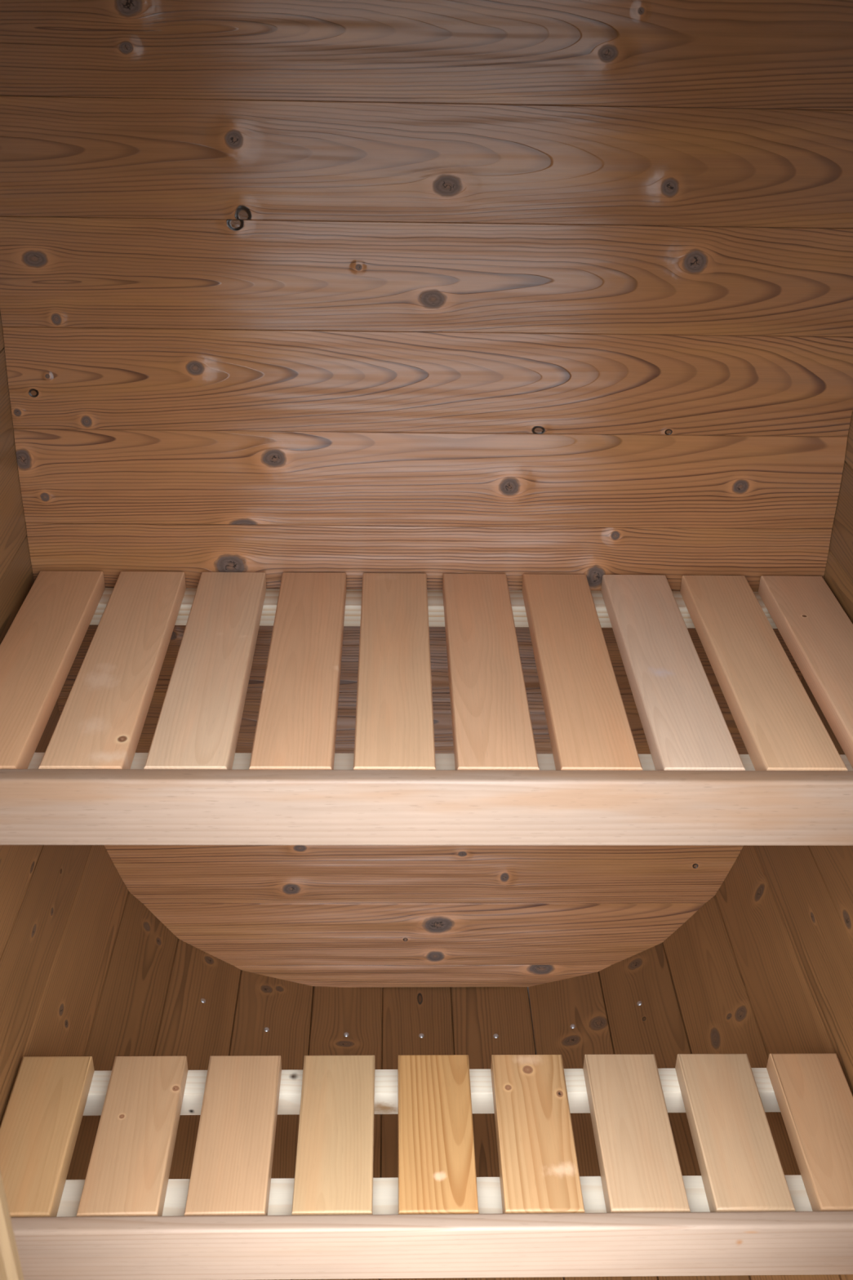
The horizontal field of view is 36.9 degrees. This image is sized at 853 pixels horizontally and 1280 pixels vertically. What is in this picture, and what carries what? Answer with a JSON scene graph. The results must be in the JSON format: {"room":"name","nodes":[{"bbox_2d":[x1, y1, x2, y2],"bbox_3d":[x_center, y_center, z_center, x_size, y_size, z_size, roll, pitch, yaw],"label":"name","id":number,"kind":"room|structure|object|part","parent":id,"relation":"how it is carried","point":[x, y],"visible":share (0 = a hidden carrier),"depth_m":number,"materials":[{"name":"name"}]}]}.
{"room":"sauna","nodes":[
{"label":"sauna","id":0,"kind":"room"},
{"bbox_2d":[0,1172,23,1279],"bbox_3d":[0.032,0.294,0.859,1.124,1.871,0.046,0,29,-2],"label":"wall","id":1,"kind":"structure","parent":0,"point":[10,1264],"depth_m":0.95,"materials":[{"name":"brown wood"}]},
{"bbox_2d":[0,311,128,1125],"bbox_3d":[-0.521,0.057,1.300,0.116,1.425,1.130,0,29,-2],"label":"wall","id":2,"kind":"structure","parent":0,"point":[62,906],"depth_m":1.74,"materials":[{"name":"brown wood"}]},
{"bbox_2d":[0,1053,852,1279],"bbox_3d":[0.011,0.627,1.542,1.038,0.090,0.252,0,29,-2],"label":"bench","id":3,"kind":"object","parent":2,"relation":"attached to","point":[126,1220],"visible":0.88,"depth_m":1.48,"materials":[{"name":"brown wood"}]},
{"bbox_3d":[0.009,0.578,1.636,1.010,0.039,0.040,0,29,-2],"label":"rail","id":4,"kind":"part","parent":3,"relation":"part of","materials":[{"name":"white wood"}]},
{"bbox_3d":[0.012,0.665,1.484,1.010,0.042,0.066,0,29,-2],"label":"rail","id":5,"kind":"part","parent":3,"relation":"part of","materials":[{"name":"white wood"}]},
{"bbox_2d":[0,0,852,986],"bbox_3d":[0.009,-0.218,1.765,1.125,1.863,0.036,0,29,-2],"label":"wall","id":6,"kind":"structure","parent":0,"point":[433,288],"depth_m":1.65,"materials":[{"name":"brown wood"}]},
{"bbox_2d":[0,570,852,845],"bbox_3d":[0.013,0.066,1.613,1.114,0.090,0.504,0,29,-2],"label":"bench","id":7,"kind":"object","parent":6,"relation":"attached to","point":[90,785],"visible":1,"depth_m":1.48,"materials":[{"name":"brown wood"}]},
{"bbox_3d":[0.007,-0.045,1.811,1.090,0.034,0.050,0,29,-2],"label":"rail","id":8,"kind":"part","parent":7,"relation":"part of","materials":[{"name":"white wood"}]},
{"bbox_3d":[0.016,0.165,1.448,1.090,0.042,0.068,0,29,-2],"label":"rail","id":9,"kind":"part","parent":7,"relation":"part of","materials":[{"name":"white wood"}]},
{"bbox_2d":[66,890,841,1279],"bbox_3d":[0.005,0.778,1.721,1.030,0.255,1.130,0,29,-2],"label":"floor","id":10,"kind":"structure","parent":0,"point":[162,994],"depth_m":2.07,"materials":[{"name":"brown wood"}]},
{"bbox_2d":[715,410,852,1279],"bbox_3d":[0.561,0.066,1.333,0.116,1.434,1.130,0,29,-2],"label":"wall","id":11,"kind":"structure","parent":0,"point":[787,911],"depth_m":1.80,"materials":[{"name":"brown wood"}]}
]}

